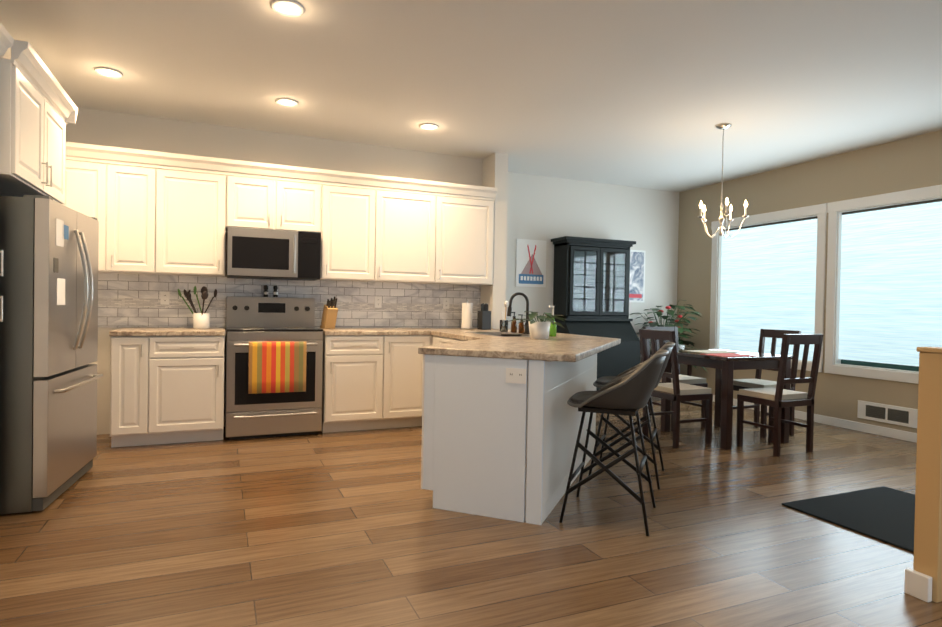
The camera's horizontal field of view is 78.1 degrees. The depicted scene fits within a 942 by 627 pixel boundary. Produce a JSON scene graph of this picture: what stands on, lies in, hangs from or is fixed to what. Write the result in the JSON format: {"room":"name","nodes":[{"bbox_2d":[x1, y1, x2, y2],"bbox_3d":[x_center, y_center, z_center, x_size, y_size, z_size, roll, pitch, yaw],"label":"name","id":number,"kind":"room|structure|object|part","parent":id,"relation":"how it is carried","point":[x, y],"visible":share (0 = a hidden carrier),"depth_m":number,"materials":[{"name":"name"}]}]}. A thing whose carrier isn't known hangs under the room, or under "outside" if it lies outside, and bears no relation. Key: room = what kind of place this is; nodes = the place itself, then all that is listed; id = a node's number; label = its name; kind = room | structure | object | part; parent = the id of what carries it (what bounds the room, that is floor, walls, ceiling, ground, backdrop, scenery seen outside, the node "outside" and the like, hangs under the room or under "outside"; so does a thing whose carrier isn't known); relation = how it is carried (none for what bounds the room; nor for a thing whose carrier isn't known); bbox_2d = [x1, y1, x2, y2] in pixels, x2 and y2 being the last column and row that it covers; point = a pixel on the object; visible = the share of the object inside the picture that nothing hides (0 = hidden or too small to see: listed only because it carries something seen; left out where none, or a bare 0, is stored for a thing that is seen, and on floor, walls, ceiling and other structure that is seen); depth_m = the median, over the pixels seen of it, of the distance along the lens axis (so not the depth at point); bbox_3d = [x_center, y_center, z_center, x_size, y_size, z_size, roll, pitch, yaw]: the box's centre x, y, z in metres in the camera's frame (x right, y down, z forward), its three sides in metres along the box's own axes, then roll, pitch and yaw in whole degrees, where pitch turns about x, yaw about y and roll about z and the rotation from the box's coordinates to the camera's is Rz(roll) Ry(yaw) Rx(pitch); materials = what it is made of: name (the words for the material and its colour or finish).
{"room":"kitchen","nodes":[
{"label":"kitchen","id":0,"kind":"room"},
{"bbox_2d":[4,34,67,203],"bbox_3d":[-2.869,-1.076,3.343,0.674,0.694,1.060,1,1,-23],"label":"upper cabinet","id":1,"kind":"object","parent":0,"relation":"attached to","point":[38,110],"depth_m":3.28,"materials":[{"name":"white paint"}]},
{"bbox_2d":[65,107,482,434],"bbox_3d":[-1.956,-0.334,5.734,4.270,2.760,0.500,1,1,-23],"label":"wall","id":2,"kind":"structure","parent":0,"point":[111,129],"depth_m":5.35,"materials":[{"name":"white paint"}]},
{"bbox_2d":[62,142,109,272],"bbox_3d":[-3.184,-0.840,4.732,0.410,0.996,0.330,1,1,-23],"label":"upper cabinet","id":3,"kind":"object","parent":2,"relation":"attached to","point":[87,166],"depth_m":4.61,"materials":[{"name":"white paint"}]},
{"bbox_2d":[106,146,157,274],"bbox_3d":[-2.835,-0.836,4.882,0.350,0.996,0.330,1,1,-23],"label":"upper cabinet","id":4,"kind":"object","parent":2,"relation":"attached to","point":[132,224],"depth_m":4.73,"materials":[{"name":"white paint"}]},
{"bbox_2d":[158,152,229,276],"bbox_3d":[-2.429,-0.831,5.057,0.535,0.996,0.330,1,1,-23],"label":"upper cabinet","id":5,"kind":"object","parent":2,"relation":"attached to","point":[159,213],"depth_m":4.91,"materials":[{"name":"white paint"}]},
{"bbox_2d":[226,159,325,233],"bbox_3d":[-1.808,-1.034,5.321,0.810,0.575,0.330,1,1,-23],"label":"upper cabinet","id":6,"kind":"object","parent":2,"relation":"attached to","point":[268,196],"depth_m":5.16,"materials":[{"name":"white paint"}]},
{"bbox_2d":[227,227,320,280],"bbox_3d":[-1.792,-0.528,5.276,0.780,0.423,0.440,1,1,-23],"label":"microwave","id":7,"kind":"object","parent":6,"relation":"attached to","point":[252,253],"visible":1,"depth_m":5.12,"materials":[{"name":"silver metal"}]},
{"bbox_2d":[98,273,480,327],"bbox_3d":[-1.676,-0.098,5.583,3.870,0.468,0.008,1,1,-23],"label":"backsplash","id":8,"kind":"structure","parent":2,"relation":"attached to","point":[128,300],"depth_m":5.55,"materials":[{"name":"tile"}]},
{"bbox_2d":[160,291,169,304],"bbox_3d":[-2.705,-0.137,5.130,0.070,0.115,0.008,1,1,-23],"label":"outlet","id":9,"kind":"object","parent":8,"relation":"attached to","point":[165,297],"depth_m":5.13,"materials":[{"name":"white plastic"}]},
{"bbox_2d":[375,296,381,307],"bbox_3d":[-0.942,-0.116,5.890,0.070,0.115,0.008,1,1,-23],"label":"outlet","id":10,"kind":"object","parent":8,"relation":"attached to","point":[378,299],"depth_m":5.89,"materials":[{"name":"white plastic"}]},
{"bbox_2d":[443,298,449,308],"bbox_3d":[-0.263,-0.107,6.183,0.070,0.115,0.008,1,1,-23],"label":"outlet","id":11,"kind":"object","parent":8,"relation":"attached to","point":[445,300],"depth_m":6.18,"materials":[{"name":"white plastic"}]},
{"bbox_2d":[320,170,377,281],"bbox_3d":[-1.208,-0.816,5.584,0.505,0.996,0.330,1,1,-23],"label":"upper cabinet","id":12,"kind":"object","parent":2,"relation":"attached to","point":[349,236],"depth_m":5.43,"materials":[{"name":"white paint"}]},
{"bbox_2d":[378,175,437,283],"bbox_3d":[-0.696,-0.810,5.805,0.610,0.996,0.330,1,1,-23],"label":"upper cabinet","id":13,"kind":"object","parent":2,"relation":"attached to","point":[407,208],"depth_m":5.66,"materials":[{"name":"white paint"}]},
{"bbox_2d":[438,182,497,285],"bbox_3d":[-0.118,-0.803,6.054,0.648,0.996,0.330,1,1,-23],"label":"upper cabinet","id":14,"kind":"object","parent":2,"relation":"attached to","point":[465,213],"depth_m":5.90,"materials":[{"name":"white paint"}]},
{"bbox_2d":[0,396,941,626],"bbox_3d":[1.142,1.174,2.472,7.610,0.060,9.000,1,1,-23],"label":"floor","id":15,"kind":"structure","parent":0,"point":[343,529],"depth_m":2.81,"materials":[{"name":"brown wood"}]},
{"bbox_2d":[0,30,3,321],"bbox_3d":[-2.595,-0.166,2.609,0.614,2.484,0.540,1,1,-23],"label":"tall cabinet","id":16,"kind":"object","parent":15,"relation":"on","point":[1,31],"depth_m":2.97,"materials":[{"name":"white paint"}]},
{"bbox_2d":[0,195,102,513],"bbox_3d":[-2.691,0.205,3.451,0.743,1.693,0.900,1,1,-18],"label":"fridge","id":17,"kind":"object","parent":15,"relation":"on","point":[49,376],"visible":1,"depth_m":3.12,"materials":[{"name":"grey metal"}]},
{"bbox_2d":[110,336,149,447],"bbox_3d":[-2.769,0.607,4.777,0.260,0.876,0.630,1,1,-23],"label":"base cabinet","id":18,"kind":"object","parent":15,"relation":"on","point":[129,355],"depth_m":4.50,"materials":[{"name":"white paint"}]},
{"bbox_2d":[150,336,224,444],"bbox_3d":[-2.400,0.612,4.937,0.545,0.876,0.630,1,1,-23],"label":"base cabinet","id":19,"kind":"object","parent":15,"relation":"on","point":[187,372],"depth_m":4.66,"materials":[{"name":"white paint"}]},
{"bbox_2d":[109,328,224,335],"bbox_3d":[-2.510,0.153,4.876,0.815,0.040,0.645,1,1,-23],"label":"countertop","id":20,"kind":"structure","parent":19,"relation":"on","point":[122,331],"depth_m":4.64,"materials":[{"name":"stone"}]},
{"bbox_2d":[178,286,216,328],"bbox_3d":[-2.377,-0.055,5.039,0.314,0.373,0.187,1,1,-23],"label":"utensil crock","id":21,"kind":"object","parent":20,"relation":"on","point":[201,320],"visible":1,"depth_m":5.04,"materials":[{"name":"white ceramic"}]},
{"bbox_2d":[225,296,322,439],"bbox_3d":[-1.762,0.455,5.178,0.780,1.205,0.666,1,1,-23],"label":"range","id":22,"kind":"object","parent":15,"relation":"on","point":[266,319],"visible":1,"depth_m":4.99,"materials":[{"name":"silver metal"}]},
{"bbox_2d":[264,285,267,296],"bbox_3d":[-1.915,-0.210,5.422,0.042,0.108,0.042,0,1,-38],"label":"grinder","id":23,"kind":"object","parent":22,"relation":"on","point":[265,286],"depth_m":5.41,"materials":[{"name":"black"}]},
{"bbox_2d":[273,286,277,296],"bbox_3d":[-1.838,-0.209,5.456,0.042,0.108,0.042,0,1,-38],"label":"grinder","id":24,"kind":"object","parent":22,"relation":"on","point":[275,292],"depth_m":5.44,"materials":[{"name":"black"}]},
{"bbox_2d":[248,341,306,393],"bbox_3d":[-1.625,0.450,4.881,0.460,0.427,0.051,1,1,-23],"label":"towel","id":25,"kind":"object","parent":22,"relation":"hanging from","point":[277,367],"visible":1,"depth_m":4.86,"materials":[{"name":"multicoloured fabric"}]},
{"bbox_2d":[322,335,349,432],"bbox_3d":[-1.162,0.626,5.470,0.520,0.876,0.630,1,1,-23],"label":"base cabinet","id":26,"kind":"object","parent":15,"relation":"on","point":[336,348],"depth_m":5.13,"materials":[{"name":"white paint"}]},
{"bbox_2d":[350,335,353,430],"bbox_3d":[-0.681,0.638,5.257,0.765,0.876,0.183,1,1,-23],"label":"base cabinet","id":27,"kind":"object","parent":15,"relation":"on","point":[351,336],"depth_m":5.17,"materials":[{"name":"white paint"}]},
{"bbox_2d":[320,328,428,334],"bbox_3d":[-0.954,0.171,5.544,0.960,0.040,0.651,1,1,-23],"label":"countertop","id":28,"kind":"structure","parent":27,"relation":"on","point":[337,331],"depth_m":5.33,"materials":[{"name":"stone"}]},
{"bbox_2d":[320,297,337,328],"bbox_3d":[-1.339,-0.009,5.483,0.100,0.304,0.202,0,1,-35],"label":"knife block","id":29,"kind":"object","parent":28,"relation":"on","point":[329,314],"visible":1,"depth_m":5.44,"materials":[{"name":"brown wood"}]},
{"bbox_2d":[354,335,452,430],"bbox_3d":[-0.476,0.648,4.782,0.765,0.876,0.852,1,1,-23],"label":"base cabinet","id":30,"kind":"object","parent":15,"relation":"on","point":[365,346],"depth_m":5.23,"materials":[{"name":"white paint"}]},
{"bbox_2d":[465,328,499,331],"bbox_3d":[-0.057,0.184,5.773,0.330,0.040,0.941,1,1,-23],"label":"countertop","id":31,"kind":"structure","parent":30,"relation":"on","point":[475,329],"depth_m":5.71,"materials":[{"name":"stone"}]},
{"bbox_2d":[429,328,620,351],"bbox_3d":[0.524,0.208,4.760,1.135,0.040,3.262,1,1,-23],"label":"countertop","id":32,"kind":"structure","parent":30,"relation":"on","point":[432,331],"depth_m":4.63,"materials":[{"name":"stone"}]},
{"bbox_2d":[460,300,473,328],"bbox_3d":[-0.041,0.010,5.968,0.140,0.300,0.140,1,1,-23],"label":"paper towel","id":33,"kind":"object","parent":32,"relation":"on","point":[467,315],"visible":0.98,"depth_m":5.92,"materials":[{"name":"white paper"}]},
{"bbox_2d":[477,303,490,329],"bbox_3d":[0.136,0.030,5.936,0.110,0.268,0.090,1,1,-33],"label":"knife block","id":34,"kind":"object","parent":32,"relation":"on","point":[484,318],"visible":1,"depth_m":5.91,"materials":[{"name":"black plastic"}]},
{"bbox_2d":[466,332,529,336],"bbox_3d":[0.267,0.248,4.995,0.400,0.145,0.800,1,1,-23],"label":"sink","id":35,"kind":"object","parent":32,"relation":"in","point":[504,334],"visible":0.25,"depth_m":5.02,"materials":[{"name":"silver metal"}]},
{"bbox_2d":[500,300,507,331],"bbox_3d":[0.315,0.023,5.541,0.080,0.298,0.093,1,1,1],"label":"brush holder","id":36,"kind":"object","parent":32,"relation":"on","point":[504,327],"depth_m":5.50,"materials":[{"name":"clear glass"}]},
{"bbox_2d":[511,312,515,332],"bbox_3d":[0.398,0.081,5.363,0.056,0.190,0.056,1,1,22],"label":"bottle","id":37,"kind":"object","parent":32,"relation":"on","point":[513,324],"depth_m":5.34,"materials":[{"name":"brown glass"}]},
{"bbox_2d":[507,292,529,333],"bbox_3d":[0.428,-0.002,5.059,0.232,0.367,0.103,1,1,-23],"label":"faucet","id":38,"kind":"object","parent":32,"relation":"on","point":[509,310],"visible":0.83,"depth_m":5.08,"materials":[{"name":"black metal"}]},
{"bbox_2d":[516,314,524,332],"bbox_3d":[0.458,0.094,5.248,0.056,0.170,0.056,1,1,22],"label":"bottle","id":39,"kind":"object","parent":32,"relation":"on","point":[521,325],"depth_m":5.23,"materials":[{"name":"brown glass"}]},
{"bbox_2d":[508,311,566,338],"bbox_3d":[0.526,0.088,4.398,0.484,0.206,0.438,1,1,-23],"label":"potted plant","id":40,"kind":"object","parent":32,"relation":"on","point":[538,329],"visible":1,"depth_m":4.33,"materials":[{"name":"green plant"}]},
{"bbox_2d":[549,306,556,336],"bbox_3d":[0.672,0.063,4.773,0.062,0.252,0.062,1,1,22],"label":"bottle","id":41,"kind":"object","parent":32,"relation":"on","point":[553,327],"depth_m":4.75,"materials":[{"name":"green plastic"}]},
{"bbox_2d":[533,336,620,347],"bbox_3d":[0.767,0.224,3.860,0.330,0.040,1.417,1,1,-23],"label":"countertop","id":42,"kind":"structure","parent":30,"relation":"on","point":[572,339],"depth_m":4.29,"materials":[{"name":"stone"}]},
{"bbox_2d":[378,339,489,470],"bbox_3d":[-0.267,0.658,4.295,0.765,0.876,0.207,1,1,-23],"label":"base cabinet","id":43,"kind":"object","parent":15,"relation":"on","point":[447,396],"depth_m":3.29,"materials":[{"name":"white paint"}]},
{"bbox_2d":[418,336,598,361],"bbox_3d":[0.019,0.215,3.538,0.760,0.040,1.419,1,1,-23],"label":"countertop","id":44,"kind":"structure","parent":43,"relation":"on","point":[562,347],"depth_m":3.28,"materials":[{"name":"stone"}]},
{"bbox_2d":[506,368,526,383],"bbox_3d":[0.242,0.335,3.115,0.115,0.080,0.007,1,1,22],"label":"outlet","id":45,"kind":"object","parent":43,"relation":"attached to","point":[516,375],"visible":1,"depth_m":3.11,"materials":[{"name":"white plastic"}]},
{"bbox_2d":[551,236,640,390],"bbox_3d":[1.530,0.092,7.120,1.020,1.995,0.500,1,1,-23],"label":"hutch","id":46,"kind":"object","parent":15,"relation":"on","point":[591,281],"visible":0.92,"depth_m":7.02,"materials":[{"name":"black paint"}]},
{"bbox_2d":[559,350,668,535],"bbox_3d":[0.812,0.672,3.236,0.534,0.947,0.486,1,1,23],"label":"bar stool","id":47,"kind":"object","parent":15,"relation":"on","point":[629,395],"visible":1,"depth_m":3.07,"materials":[{"name":"grey leather"}]},
{"bbox_2d":[588,342,674,489],"bbox_3d":[1.119,0.667,4.008,0.534,0.947,0.486,1,1,21],"label":"bar stool","id":48,"kind":"object","parent":15,"relation":"on","point":[600,382],"visible":0.65,"depth_m":3.90,"materials":[{"name":"grey leather"}]},
{"bbox_2d":[630,300,706,401],"bbox_3d":[2.569,0.466,7.293,0.893,1.279,0.988,1,1,-23],"label":"potted plant","id":49,"kind":"object","parent":15,"relation":"on","point":[678,325],"visible":0.42,"depth_m":7.29,"materials":[{"name":"green plant"}]},
{"bbox_2d":[643,326,707,430],"bbox_3d":[2.035,0.627,5.810,0.420,0.978,0.464,1,1,-23],"label":"chair","id":50,"kind":"object","parent":15,"relation":"on","point":[692,380],"visible":0.31,"depth_m":5.74,"materials":[{"name":"black wood"}]},
{"bbox_2d":[639,329,712,447],"bbox_3d":[1.782,0.632,5.078,0.464,0.978,0.420,1,1,-23],"label":"chair","id":51,"kind":"object","parent":15,"relation":"on","point":[676,392],"visible":0.69,"depth_m":4.95,"materials":[{"name":"black wood"}]},
{"bbox_2d":[660,349,791,449],"bbox_3d":[2.305,0.745,5.306,0.760,0.765,0.800,1,1,-23],"label":"dining table","id":52,"kind":"object","parent":15,"relation":"on","point":[724,367],"visible":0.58,"depth_m":5.05,"materials":[{"name":"black wood"}]},
{"bbox_2d":[681,350,742,352],"bbox_3d":[2.256,0.356,5.429,0.440,0.004,0.320,1,1,-23],"label":"placemat","id":53,"kind":"object","parent":52,"relation":"on","point":[698,351],"depth_m":5.44,"materials":[{"name":"beige fabric"}]},
{"bbox_2d":[700,352,754,356],"bbox_3d":[2.239,0.361,5.052,0.370,0.004,0.280,1,1,-23],"label":"placemat","id":54,"kind":"object","parent":52,"relation":"on","point":[721,353],"depth_m":5.07,"materials":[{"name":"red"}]},
{"bbox_2d":[732,329,800,438],"bbox_3d":[2.788,0.643,5.533,0.464,0.978,0.420,1,1,-23],"label":"chair","id":55,"kind":"object","parent":15,"relation":"on","point":[758,381],"visible":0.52,"depth_m":5.54,"materials":[{"name":"black wood"}]},
{"bbox_2d":[736,334,822,456],"bbox_3d":[2.563,0.649,4.836,0.420,0.978,0.464,1,1,-23],"label":"chair","id":56,"kind":"object","parent":15,"relation":"on","point":[777,398],"visible":1,"depth_m":4.71,"materials":[{"name":"black wood"}]},
{"bbox_2d":[782,486,914,552],"bbox_3d":[2.448,1.150,3.296,0.960,0.011,0.780,1,1,-23],"label":"mat","id":57,"kind":"object","parent":15,"relation":"on","point":[885,514],"visible":0.71,"depth_m":3.34,"materials":[{"name":"black"}]},
{"bbox_2d":[904,347,941,602],"bbox_3d":[1.882,0.648,2.370,0.127,1.020,0.112,1,1,-23],"label":"wall","id":58,"kind":"structure","parent":15,"relation":"on","point":[923,579],"depth_m":2.35,"materials":[{"name":"brown"}]},
{"bbox_2d":[0,0,941,191],"bbox_3d":[1.192,-1.645,2.435,7.610,0.060,9.000,1,1,-23],"label":"ceiling","id":59,"kind":"structure","parent":0,"point":[650,94],"depth_m":4.00,"materials":[{"name":"white paint"}]},
{"bbox_2d":[94,67,122,77],"bbox_3d":[-2.553,-1.697,4.087,0.175,0.012,0.175,1,1,28],"label":"recessed light","id":60,"kind":"object","parent":59,"relation":"in","point":[108,72],"depth_m":4.08,"materials":[{"name":"white"}]},
{"bbox_2d":[275,98,297,106],"bbox_3d":[-1.470,-1.685,4.631,0.175,0.012,0.175,1,1,-32],"label":"recessed light","id":61,"kind":"object","parent":59,"relation":"in","point":[289,102],"depth_m":4.62,"materials":[{"name":"white"}]},
{"bbox_2d":[271,0,303,16],"bbox_3d":[-0.994,-1.657,3.148,0.175,0.012,0.175,1,1,-29],"label":"recessed light","id":62,"kind":"object","parent":59,"relation":"in","point":[289,8],"depth_m":3.14,"materials":[{"name":"white"}]},
{"bbox_2d":[419,123,438,129],"bbox_3d":[-0.376,-1.673,5.200,0.175,0.012,0.175,1,1,28],"label":"recessed light","id":63,"kind":"object","parent":59,"relation":"in","point":[426,126],"depth_m":5.19,"materials":[{"name":"white"}]},
{"bbox_2d":[698,123,747,237],"bbox_3d":[2.173,-1.148,5.053,0.415,0.969,0.402,1,1,-23],"label":"pendant chandelier","id":64,"kind":"object","parent":59,"relation":"hanging from","point":[723,127],"visible":1,"depth_m":5.03,"materials":[{"name":"silver metal"}]},
{"bbox_2d":[480,152,507,328],"bbox_3d":[0.164,-0.765,6.410,0.150,1.841,0.720,1,1,-23],"label":"wall","id":65,"kind":"structure","parent":0,"point":[494,175],"depth_m":6.08,"materials":[{"name":"white paint"}]},
{"bbox_2d":[505,172,678,372],"bbox_3d":[1.416,-0.296,7.396,3.240,2.760,0.119,1,1,-23],"label":"wall","id":66,"kind":"structure","parent":0,"point":[545,208],"depth_m":7.36,"materials":[{"name":"white paint"}]},
{"bbox_3d":[0.731,-0.609,7.037,0.410,0.570,0.015,1,1,-23],"label":"ski poster","id":67,"kind":"part","parent":66,"relation":"part of","materials":[{"name":"white paper"}]},
{"bbox_2d":[677,130,941,432],"bbox_3d":[4.615,-0.194,3.940,0.100,2.760,8.800,1,1,-23],"label":"wall","id":68,"kind":"structure","parent":0,"point":[914,162],"depth_m":6.09,"materials":[{"name":"beige paint"}]},
{"bbox_2d":[713,395,916,442],"bbox_3d":[4.538,1.142,3.935,0.015,0.085,8.800,1,1,-23],"label":"baseboard","id":69,"kind":"structure","parent":68,"relation":"attached to","point":[878,430],"depth_m":5.67,"materials":[{"name":"white wood"}]},
{"bbox_2d":[709,185,941,383],"bbox_3d":[3.712,-0.263,5.995,0.112,1.750,3.110,1,1,-23],"label":"window","id":70,"kind":"structure","parent":68,"relation":"in","point":[834,211],"depth_m":5.95,"materials":[{"name":"white wood"}]},
{"bbox_2d":[719,199,941,370],"bbox_3d":[3.743,-0.257,6.008,0.055,1.600,2.926,1,1,-23],"label":"window shade","id":71,"kind":"object","parent":70,"relation":"attached to","point":[890,316],"visible":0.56,"depth_m":5.77,"materials":[{"name":"grey fabric"}]},
{"bbox_2d":[857,400,917,427],"bbox_3d":[3.892,0.939,5.427,0.026,0.170,0.540,1,1,-23],"label":"air vent","id":72,"kind":"object","parent":68,"relation":"in","point":[895,415],"visible":0.96,"depth_m":5.41,"materials":[{"name":"white plastic"}]}
]}

